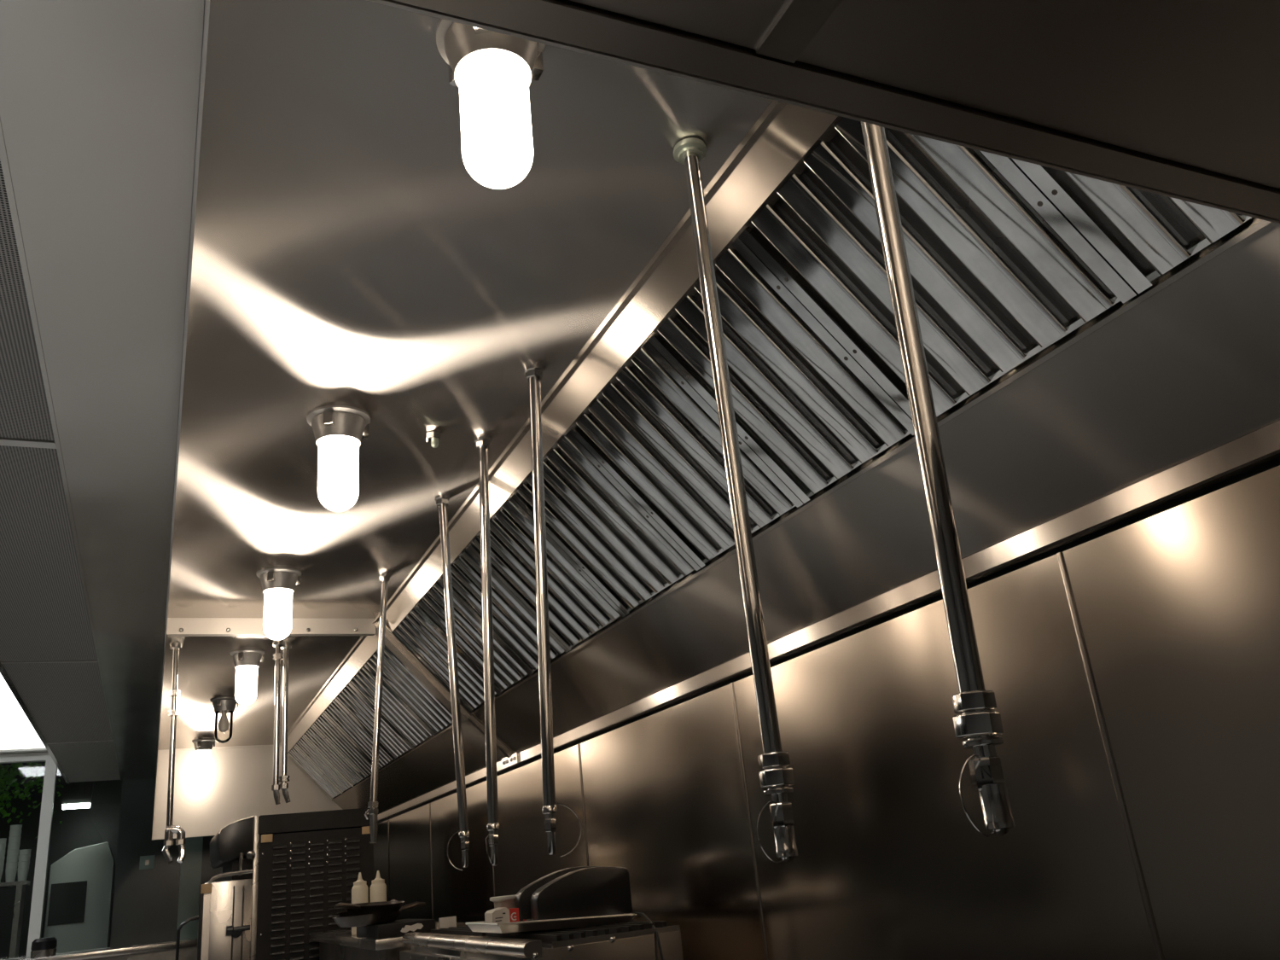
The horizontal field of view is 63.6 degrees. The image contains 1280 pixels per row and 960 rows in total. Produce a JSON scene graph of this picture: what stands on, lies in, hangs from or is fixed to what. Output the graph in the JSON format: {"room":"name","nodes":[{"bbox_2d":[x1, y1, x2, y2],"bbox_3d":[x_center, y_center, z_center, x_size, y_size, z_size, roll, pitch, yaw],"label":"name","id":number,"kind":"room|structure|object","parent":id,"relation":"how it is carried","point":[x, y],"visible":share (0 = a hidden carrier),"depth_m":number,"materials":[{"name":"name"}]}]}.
{"room":"commercial kitchen","nodes":[
{"label":"commercial kitchen","id":0,"kind":"room"},
{"bbox_2d":[0,762,122,959],"bbox_3d":[-7.272,4.032,9.944,7.800,3.800,0.100,4,-22,-24],"label":"wall","id":1,"kind":"structure","parent":0,"point":[99,823],"depth_m":10.65,"materials":[{"name":"grey paint"}]},
{"bbox_2d":[110,627,222,948],"bbox_3d":[-3.331,3.067,8.452,1.715,3.800,0.120,4,-22,-24],"label":"wall","id":2,"kind":"structure","parent":0,"point":[145,908],"depth_m":8.11,"materials":[{"name":"grey paint"}]},
{"bbox_2d":[139,855,154,869],"bbox_3d":[-3.884,3.014,8.127,0.105,0.100,0.020,4,-22,-24],"label":"switch plate","id":3,"kind":"object","parent":2,"relation":"attached to","point":[146,862],"visible":1,"depth_m":8.12,"materials":[{"name":"metal"}]},
{"bbox_2d":[176,836,203,939],"bbox_3d":[-3.544,3.438,8.092,0.155,2.900,0.050,4,-22,-24],"label":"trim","id":4,"kind":"structure","parent":2,"relation":"attached to","point":[190,868],"depth_m":8.15,"materials":[{"name":"black metal"}]},
{"bbox_2d":[165,0,205,616],"bbox_3d":[-4.094,-0.760,3.582,7.800,0.100,16.800,4,-22,-24],"label":"ceiling","id":5,"kind":"structure","parent":0,"point":[205,0],"depth_m":3.76,"materials":[{"name":"paint"}]},
{"bbox_2d":[0,762,66,837],"bbox_3d":[-5.333,2.213,8.739,1.166,1.621,0.628,4,-22,-24],"label":"hanging plant","id":6,"kind":"object","parent":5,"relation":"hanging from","point":[3,767],"visible":0.62,"depth_m":8.63,"materials":[{"name":"green plant"}]},
{"bbox_2d":[61,777,93,809],"bbox_3d":[-5.173,2.353,9.575,0.240,1.330,0.110,4,-22,-24],"label":"tube light","id":7,"kind":"object","parent":5,"relation":"hanging from","point":[75,795],"visible":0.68,"depth_m":9.35,"materials":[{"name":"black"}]},
{"bbox_2d":[373,457,1279,959],"bbox_3d":[0.245,0.696,3.085,0.140,3.800,13.500,4,-22,-24],"label":"wall","id":8,"kind":"structure","parent":0,"point":[1177,601],"depth_m":1.99,"materials":[{"name":"silver metal"}]},
{"bbox_2d":[151,620,516,839],"bbox_3d":[-2.052,1.626,6.100,1.462,0.679,3.989,4,-22,-24],"label":"exhaust hood","id":9,"kind":"object","parent":8,"relation":"attached to","point":[238,782],"visible":0.6,"depth_m":6.34,"materials":[{"name":"silver metal"}]},
{"bbox_2d":[162,645,186,864],"bbox_3d":[-2.035,1.192,4.535,0.111,0.936,0.056,4,-22,-24],"label":"pipe","id":10,"kind":"object","parent":9,"relation":"hanging from","point":[171,829],"visible":1,"depth_m":4.48,"materials":[{"name":"silver metal"}]},
{"bbox_2d":[192,738,215,776],"bbox_3d":[-3.114,1.985,7.352,0.156,0.248,0.156,4,-22,-24],"label":"lamp","id":11,"kind":"object","parent":9,"relation":"attached to","point":[203,747],"visible":1,"depth_m":7.32,"materials":[{"name":"beige glass"}]},
{"bbox_2d":[209,697,238,743],"bbox_3d":[-2.408,1.396,5.969,0.156,0.248,0.156,4,-22,-24],"label":"lamp","id":12,"kind":"object","parent":9,"relation":"attached to","point":[224,706],"visible":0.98,"depth_m":5.96,"materials":[{"name":"metal"}]},
{"bbox_2d":[230,649,264,704],"bbox_3d":[-1.873,0.945,4.909,0.156,0.248,0.156,4,-22,-24],"label":"lamp","id":13,"kind":"object","parent":9,"relation":"attached to","point":[247,662],"visible":1,"depth_m":4.88,"materials":[{"name":"beige glass"}]},
{"bbox_2d":[271,642,284,804],"bbox_3d":[-1.659,1.104,4.707,0.053,0.727,0.052,4,-22,-24],"label":"pipe","id":14,"kind":"object","parent":9,"relation":"hanging from","point":[277,656],"visible":1,"depth_m":4.70,"materials":[{"name":"silver metal"}]},
{"bbox_2d":[279,645,291,802],"bbox_3d":[-1.645,1.123,4.772,0.053,0.718,0.054,-13,-21,18],"label":"pipe","id":15,"kind":"object","parent":9,"relation":"hanging from","point":[283,778],"visible":0.97,"depth_m":4.75,"materials":[{"name":"silver metal"}]},
{"bbox_2d":[287,745,341,799],"bbox_3d":[-2.425,2.175,7.721,0.365,0.394,0.474,4,-22,-24],"label":"filter","id":16,"kind":"object","parent":9,"relation":"attached to","point":[295,754],"visible":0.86,"depth_m":7.70,"materials":[{"name":"metal"}]},
{"bbox_2d":[295,736,352,793],"bbox_3d":[-2.232,2.005,7.319,0.365,0.394,0.474,4,-22,-24],"label":"filter","id":17,"kind":"object","parent":9,"relation":"attached to","point":[304,746],"visible":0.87,"depth_m":7.29,"materials":[{"name":"metal"}]},
{"bbox_2d":[302,725,365,786],"bbox_3d":[-2.040,1.835,6.916,0.365,0.394,0.474,4,-22,-24],"label":"filter","id":18,"kind":"object","parent":9,"relation":"attached to","point":[312,736],"visible":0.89,"depth_m":6.90,"materials":[{"name":"metal"}]},
{"bbox_2d":[313,713,372,778],"bbox_3d":[-1.847,1.665,6.514,0.365,0.394,0.474,4,-22,-24],"label":"filter","id":19,"kind":"object","parent":9,"relation":"attached to","point":[340,742],"visible":0.73,"depth_m":6.50,"materials":[{"name":"metal"}]},
{"bbox_2d":[323,699,395,769],"bbox_3d":[-1.655,1.495,6.111,0.365,0.394,0.474,4,-22,-24],"label":"filter","id":20,"kind":"object","parent":9,"relation":"attached to","point":[336,713],"visible":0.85,"depth_m":6.09,"materials":[{"name":"metal"}]},
{"bbox_2d":[335,683,413,759],"bbox_3d":[-1.462,1.325,5.708,0.365,0.394,0.474,4,-22,-24],"label":"filter","id":21,"kind":"object","parent":9,"relation":"attached to","point":[350,699],"visible":0.73,"depth_m":5.68,"materials":[{"name":"metal"}]},
{"bbox_2d":[349,665,433,748],"bbox_3d":[-1.270,1.155,5.306,0.365,0.394,0.474,4,-22,-24],"label":"filter","id":22,"kind":"object","parent":9,"relation":"attached to","point":[393,711],"visible":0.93,"depth_m":5.28,"materials":[{"name":"metal"}]},
{"bbox_2d":[365,645,452,735],"bbox_3d":[-1.077,0.985,4.903,0.365,0.394,0.474,4,-22,-24],"label":"filter","id":23,"kind":"object","parent":9,"relation":"attached to","point":[402,683],"visible":0.7,"depth_m":4.88,"materials":[{"name":"metal"}]},
{"bbox_2d":[387,819,389,901],"bbox_3d":[-1.622,3.224,6.688,0.004,1.951,0.013,4,-22,-24],"label":"trim","id":24,"kind":"structure","parent":8,"relation":"attached to","point":[387,819],"depth_m":6.93,"materials":[{"name":"silver metal"}]},
{"bbox_2d":[429,802,432,919],"bbox_3d":[-1.130,2.789,5.660,0.004,1.951,0.013,4,-22,-24],"label":"trim","id":25,"kind":"structure","parent":8,"relation":"attached to","point":[429,803],"depth_m":5.89,"materials":[{"name":"silver metal"}]},
{"bbox_2d":[492,865,494,908],"bbox_3d":[-0.632,2.349,4.619,0.004,1.951,0.013,4,-22,-24],"label":"trim","id":26,"kind":"structure","parent":8,"relation":"attached to","point":[492,865],"depth_m":4.79,"materials":[{"name":"silver metal"}]},
{"bbox_2d":[577,744,588,866],"bbox_3d":[-0.141,1.915,3.590,0.004,1.951,0.013,4,-22,-24],"label":"trim","id":27,"kind":"structure","parent":8,"relation":"attached to","point":[578,748],"depth_m":3.85,"materials":[{"name":"silver metal"}]},
{"bbox_2d":[156,0,1279,773],"bbox_3d":[-0.452,0.212,2.752,1.462,0.679,4.189,4,-22,-24],"label":"exhaust hood","id":28,"kind":"object","parent":8,"relation":"attached to","point":[345,249],"visible":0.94,"depth_m":1.98,"materials":[{"name":"silver metal"}]},
{"bbox_2d":[0,0,204,784],"bbox_3d":[-1.768,0.219,3.196,0.567,0.304,10.170,4,-22,-24],"label":"ceiling","id":29,"kind":"structure","parent":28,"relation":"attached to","point":[99,99],"depth_m":1.81,"materials":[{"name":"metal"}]},
{"bbox_2d":[256,567,301,639],"bbox_3d":[-1.320,0.460,3.762,0.156,0.248,0.156,4,-22,-24],"label":"lamp","id":30,"kind":"object","parent":28,"relation":"attached to","point":[278,584],"visible":1,"depth_m":3.73,"materials":[{"name":"beige glass"}]},
{"bbox_2d":[306,405,370,511],"bbox_3d":[-0.752,-0.041,2.573,0.156,0.248,0.156,4,-22,-24],"label":"lamp","id":31,"kind":"object","parent":28,"relation":"attached to","point":[339,431],"visible":1,"depth_m":2.54,"materials":[{"name":"beige glass"}]},
{"bbox_2d":[364,573,391,843],"bbox_3d":[-0.959,0.815,3.777,0.108,0.971,0.048,4,-22,-24],"label":"pipe","id":32,"kind":"object","parent":28,"relation":"hanging from","point":[372,811],"visible":1,"depth_m":3.75,"materials":[{"name":"silver metal"}]},
{"bbox_2d":[426,430,440,448],"bbox_3d":[-0.551,-0.106,2.755,0.040,0.039,0.041,4,-22,-24],"label":"nozzle","id":33,"kind":"object","parent":28,"relation":"attached to","point":[433,437],"depth_m":2.75,"materials":[{"name":"silver metal"}]},
{"bbox_2d":[393,607,500,711],"bbox_3d":[-0.806,0.746,4.337,0.365,0.394,0.440,4,-22,-24],"label":"filter","id":34,"kind":"object","parent":28,"relation":"attached to","point":[416,631],"visible":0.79,"depth_m":4.32,"materials":[{"name":"metal"}]},
{"bbox_2d":[434,494,469,870],"bbox_3d":[-0.555,0.567,3.039,0.071,1.098,0.048,4,-22,-24],"label":"pipe","id":35,"kind":"object","parent":28,"relation":"hanging from","point":[442,501],"visible":1,"depth_m":3.02,"materials":[{"name":"silver metal"}]},
{"bbox_2d":[415,580,531,693],"bbox_3d":[-0.636,0.596,3.981,0.365,0.394,0.397,4,-22,-24],"label":"filter","id":36,"kind":"object","parent":28,"relation":"attached to","point":[508,670],"visible":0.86,"depth_m":3.98,"materials":[{"name":"metal"}]},
{"bbox_2d":[473,436,499,866],"bbox_3d":[-0.388,0.401,2.637,0.068,1.100,0.048,4,-22,-24],"label":"pipe","id":37,"kind":"object","parent":28,"relation":"hanging from","point":[482,443],"visible":1,"depth_m":2.61,"materials":[{"name":"silver metal"}]},
{"bbox_2d":[436,18,545,188],"bbox_3d":[-0.203,-0.520,1.442,0.156,0.248,0.156,4,-22,-24],"label":"lamp","id":38,"kind":"object","parent":28,"relation":"attached to","point":[492,72],"visible":0.9,"depth_m":1.41,"materials":[{"name":"glass"}]},
{"bbox_2d":[439,546,569,674],"bbox_3d":[-0.475,0.453,3.644,0.365,0.394,0.397,4,-22,-24],"label":"filter","id":39,"kind":"object","parent":28,"relation":"attached to","point":[514,625],"visible":0.57,"depth_m":3.64,"materials":[{"name":"metal"}]},
{"bbox_2d":[468,496,626,650],"bbox_3d":[-0.296,0.295,3.269,0.365,0.394,0.487,4,-22,-24],"label":"filter","id":40,"kind":"object","parent":28,"relation":"attached to","point":[578,608],"visible":0.73,"depth_m":3.24,"materials":[{"name":"metal"}]},
{"bbox_2d":[523,365,581,857],"bbox_3d":[-0.208,0.247,2.272,0.070,1.102,0.049,12,-27,-40],"label":"pipe","id":41,"kind":"object","parent":28,"relation":"hanging from","point":[533,373],"visible":1,"depth_m":2.24,"materials":[{"name":"silver metal"}]},
{"bbox_2d":[512,430,701,614],"bbox_3d":[-0.098,0.120,2.856,0.365,0.394,0.487,4,-22,-24],"label":"filter","id":42,"kind":"object","parent":28,"relation":"attached to","point":[590,514],"visible":0.79,"depth_m":2.83,"materials":[{"name":"metal"}]},
{"bbox_2d":[569,340,803,567],"bbox_3d":[0.099,-0.054,2.443,0.365,0.394,0.487,4,-22,-24],"label":"filter","id":43,"kind":"object","parent":28,"relation":"attached to","point":[650,429],"visible":0.91,"depth_m":2.42,"materials":[{"name":"metal"}]},
{"bbox_2d":[673,137,797,863],"bbox_3d":[0.138,-0.034,1.549,0.058,1.146,0.070,-11,-21,14],"label":"pipe","id":44,"kind":"object","parent":28,"relation":"hanging from","point":[776,776],"visible":1,"depth_m":1.50,"materials":[{"name":"silver metal"}]},
{"bbox_2d":[648,236,913,503],"bbox_3d":[0.279,-0.213,2.067,0.365,0.394,0.399,4,-22,-24],"label":"filter","id":45,"kind":"object","parent":28,"relation":"attached to","point":[803,404],"visible":0.93,"depth_m":2.02,"materials":[{"name":"metal"}]},
{"bbox_2d":[738,116,1137,418],"bbox_3d":[0.459,-0.372,1.691,0.365,0.394,0.486,4,-22,-24],"label":"filter","id":46,"kind":"object","parent":28,"relation":"attached to","point":[1000,275],"visible":0.82,"depth_m":1.67,"materials":[{"name":"metal"}]},
{"bbox_2d":[861,121,1015,837],"bbox_3d":[0.310,-0.192,1.187,0.091,1.139,0.070,-20,-25,33],"label":"pipe","id":47,"kind":"object","parent":28,"relation":"hanging from","point":[980,725],"visible":0.98,"depth_m":1.10,"materials":[{"name":"silver metal"}]},
{"bbox_2d":[1012,158,1251,293],"bbox_3d":[0.632,-0.525,1.328,0.365,0.394,0.369,4,-22,-24],"label":"filter","id":48,"kind":"object","parent":28,"relation":"attached to","point":[1143,235],"visible":0.29,"depth_m":1.43,"materials":[{"name":"metal"}]},
{"bbox_2d":[730,682,768,959],"bbox_3d":[0.351,1.481,2.562,0.004,1.951,0.013,4,-22,-24],"label":"trim","id":49,"kind":"structure","parent":8,"relation":"attached to","point":[731,683],"depth_m":2.77,"materials":[{"name":"silver metal"}]},
{"bbox_2d":[1056,552,1163,959],"bbox_3d":[0.849,1.041,1.520,0.004,1.951,0.013,4,-22,-24],"label":"trim","id":50,"kind":"structure","parent":8,"relation":"attached to","point":[1154,937],"depth_m":1.73,"materials":[{"name":"silver metal"}]},
{"bbox_2d":[393,0,1279,219],"bbox_3d":[0.888,-0.680,-0.070,1.471,0.051,2.282,4,-22,-24],"label":"soffit","id":51,"kind":"structure","parent":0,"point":[1182,97],"depth_m":0.73,"materials":[{"name":"beige"}]},
{"bbox_3d":[-3.717,2.877,2.227,7.800,0.100,16.800,4,-22,-24],"label":"floor","id":52,"kind":"structure","parent":0,"visible":0},
{"bbox_2d":[0,880,30,959],"bbox_3d":[-5.391,4.135,7.953,1.000,1.860,0.300,4,-22,-24],"label":"shelf","id":53,"kind":"object","parent":52,"relation":"on","point":[20,886],"visible":1,"depth_m":8.29,"materials":[{"name":"metal"}]},
{"bbox_2d":[0,837,6,881],"bbox_3d":[-5.240,3.112,8.421,0.088,0.345,0.088,4,-22,-24],"label":"cup stack","id":54,"kind":"object","parent":53,"relation":"on","point":[2,841],"visible":1,"depth_m":8.43,"materials":[{"name":"paper"}]},
{"bbox_2d":[5,824,22,882],"bbox_3d":[-5.154,3.071,8.480,0.088,0.445,0.088,4,-22,-24],"label":"cup stack","id":55,"kind":"object","parent":53,"relation":"on","point":[15,830],"visible":0.98,"depth_m":8.46,"materials":[{"name":"paper"}]},
{"bbox_2d":[17,849,31,881],"bbox_3d":[-5.067,3.169,8.480,0.088,0.245,0.088,4,-22,-24],"label":"cup stack","id":56,"kind":"object","parent":53,"relation":"on","point":[25,855],"visible":0.95,"depth_m":8.46,"materials":[{"name":"paper"}]},
{"bbox_2d":[43,842,115,953],"bbox_3d":[-4.992,4.363,9.106,0.500,2.158,0.515,4,-22,-24],"label":"door","id":57,"kind":"structure","parent":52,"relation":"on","point":[78,910],"depth_m":9.11,"materials":[{"name":"metal"}]},
{"bbox_2d":[6,937,197,959],"bbox_3d":[-4.606,3.994,6.988,3.020,1.300,0.540,4,-22,-24],"label":"countertop","id":58,"kind":"structure","parent":52,"relation":"on","point":[188,948],"depth_m":7.45,"materials":[{"name":"grey metal"}]},
{"bbox_2d":[30,936,57,958],"bbox_3d":[-4.227,3.312,7.315,0.160,0.125,0.160,4,-22,-24],"label":"canister","id":59,"kind":"object","parent":58,"relation":"on","point":[41,947],"visible":0.99,"depth_m":7.26,"materials":[{"name":"silver metal"}]},
{"bbox_2d":[174,808,373,959],"bbox_3d":[-2.042,2.890,5.678,0.998,1.952,1.032,4,-22,-24],"label":"oven","id":60,"kind":"object","parent":52,"relation":"on","point":[283,876],"visible":0.86,"depth_m":5.53,"materials":[{"name":"grey metal"}]},
{"bbox_2d":[310,916,465,959],"bbox_3d":[-1.054,2.662,4.522,0.535,1.382,1.830,4,-22,-24],"label":"stand","id":61,"kind":"object","parent":52,"relation":"on","point":[334,945],"visible":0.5,"depth_m":4.34,"materials":[{"name":"grey metal"}]},
{"bbox_2d":[351,872,368,935],"bbox_3d":[-1.236,1.867,4.551,0.072,0.256,0.072,4,-22,-24],"label":"squeeze bottle","id":62,"kind":"object","parent":61,"relation":"on","point":[360,889],"visible":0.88,"depth_m":4.54,"materials":[{"name":"plastic"}]},
{"bbox_2d":[369,870,386,901],"bbox_3d":[-1.158,1.865,4.566,0.072,0.256,0.072,4,-22,-24],"label":"squeeze bottle","id":63,"kind":"object","parent":61,"relation":"on","point":[378,887],"visible":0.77,"depth_m":4.56,"materials":[{"name":"plastic"}]},
{"bbox_2d":[310,921,465,950],"bbox_3d":[-1.114,2.082,4.738,0.535,0.037,1.830,4,-22,-24],"label":"countertop","id":64,"kind":"structure","parent":61,"relation":"on","point":[342,937],"depth_m":4.33,"materials":[{"name":"silver metal"}]},
{"bbox_2d":[356,919,435,939],"bbox_3d":[-0.988,1.804,4.150,0.220,0.048,0.482,4,-22,-24],"label":"drawer box","id":65,"kind":"object","parent":61,"relation":"on","point":[398,928],"visible":0.82,"depth_m":3.96,"materials":[{"name":"metal"}]},
{"bbox_2d":[331,901,425,927],"bbox_3d":[-1.029,1.743,4.141,0.400,0.065,0.284,4,-22,-24],"label":"frying pan","id":66,"kind":"object","parent":65,"relation":"on","point":[386,917],"visible":0.86,"depth_m":4.01,"materials":[{"name":"metal"}]},
{"bbox_2d":[331,910,401,927],"bbox_3d":[-1.085,1.749,4.104,0.270,0.040,0.270,4,-22,-24],"label":"bowl","id":67,"kind":"object","parent":66,"relation":"on","point":[386,917],"depth_m":4.01,"materials":[{"name":"metal"}]},
{"bbox_2d":[337,899,401,917],"bbox_3d":[-1.047,1.749,4.202,0.256,0.062,0.395,-18,-24,29],"label":"frying pan","id":68,"kind":"object","parent":66,"relation":"on","point":[343,914],"visible":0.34,"depth_m":4.04,"materials":[{"name":"metal"}]},
{"bbox_2d":[333,901,405,911],"bbox_3d":[-1.114,1.701,4.096,0.240,0.060,0.382,-21,-25,36],"label":"frying pan","id":69,"kind":"object","parent":68,"relation":"on","point":[395,905],"visible":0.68,"depth_m":4.07,"materials":[{"name":"metal"}]},
{"bbox_2d":[337,906,401,917],"bbox_3d":[-1.085,1.743,4.142,0.256,0.038,0.256,4,-22,-24],"label":"bowl","id":70,"kind":"object","parent":68,"relation":"on","point":[343,914],"depth_m":4.04,"materials":[{"name":"metal"}]},
{"bbox_2d":[399,925,488,959],"bbox_3d":[-0.476,2.200,3.392,0.464,1.348,0.764,4,-22,-24],"label":"gas grill","id":71,"kind":"object","parent":52,"relation":"on","point":[439,944],"visible":0.4,"depth_m":3.53,"materials":[{"name":"silver metal"}]},
{"bbox_2d":[450,920,683,959],"bbox_3d":[-0.178,1.936,2.769,0.464,1.348,0.706,4,-22,-24],"label":"gas grill","id":72,"kind":"object","parent":52,"relation":"on","point":[632,939],"visible":0.91,"depth_m":2.75,"materials":[{"name":"silver metal"}]},
{"bbox_2d":[541,942,552,948],"bbox_3d":[-0.202,1.333,3.017,0.355,0.006,0.672,4,-22,-24],"label":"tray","id":73,"kind":"object","parent":72,"relation":"on","point":[544,945],"depth_m":2.70,"materials":[{"name":"metal"}]},
{"bbox_2d":[465,913,636,933],"bbox_3d":[-0.270,1.319,3.073,0.420,0.045,0.346,4,-22,-24],"label":"sheet pan","id":74,"kind":"object","parent":72,"relation":"on","point":[514,927],"visible":0.74,"depth_m":2.94,"materials":[{"name":"silver metal"}]},
{"bbox_2d":[484,907,519,923],"bbox_3d":[-0.412,1.307,3.082,0.083,0.055,0.081,4,-22,-24],"label":"carton","id":75,"kind":"object","parent":74,"relation":"on","point":[498,915],"visible":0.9,"depth_m":3.05,"materials":[{"name":"white cardboard"}]},
{"bbox_2d":[489,894,516,908],"bbox_3d":[-0.409,1.317,3.156,0.096,0.083,0.096,4,-22,-24],"label":"plastic tub","id":76,"kind":"object","parent":75,"relation":"on","point":[508,901],"visible":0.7,"depth_m":3.13,"materials":[{"name":"plastic"}]},
{"bbox_2d":[514,866,632,921],"bbox_3d":[-0.205,1.258,3.125,0.320,0.158,0.160,4,-22,-24],"label":"countertop appliance","id":77,"kind":"object","parent":74,"relation":"on","point":[582,891],"visible":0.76,"depth_m":3.08,"materials":[{"name":"black plastic"}]},
{"bbox_2d":[630,911,663,959],"bbox_3d":[0.022,1.456,2.867,0.026,0.474,0.394,1,-21,-17],"label":"power cord","id":78,"kind":"object","parent":77,"relation":"hanging from","point":[648,920],"visible":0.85,"depth_m":2.76,"materials":[{"name":"rubber"}]},
{"bbox_3d":[-6.699,4.036,6.432,5.960,1.240,0.120,4,-22,-24],"label":"wall","id":79,"kind":"structure","parent":0,"visible":0},
{"bbox_2d":[0,751,52,959],"bbox_3d":[-5.416,2.822,7.523,1.848,1.535,0.100,4,-22,-24],"label":"window","id":80,"kind":"structure","parent":79,"relation":"in","point":[45,757],"depth_m":7.94,"materials":[{"name":"white paint"}]},
{"bbox_2d":[34,759,110,954],"bbox_3d":[-4.342,2.891,8.007,0.512,1.535,0.100,4,-22,-24],"label":"window","id":81,"kind":"structure","parent":79,"relation":"in","point":[54,768],"depth_m":7.88,"materials":[{"name":"white paint"}]},
{"bbox_3d":[-6.957,1.548,7.359,5.960,1.025,0.120,4,-22,-24],"label":"wall","id":82,"kind":"structure","parent":0,"visible":0},
{"bbox_2d":[0,673,47,753],"bbox_3d":[-5.616,1.611,7.837,2.400,0.970,0.102,4,-22,-24],"label":"light panel","id":83,"kind":"object","parent":82,"relation":"attached to","point":[17,734],"visible":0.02,"depth_m":8.02,"materials":[{"name":"white paint"}]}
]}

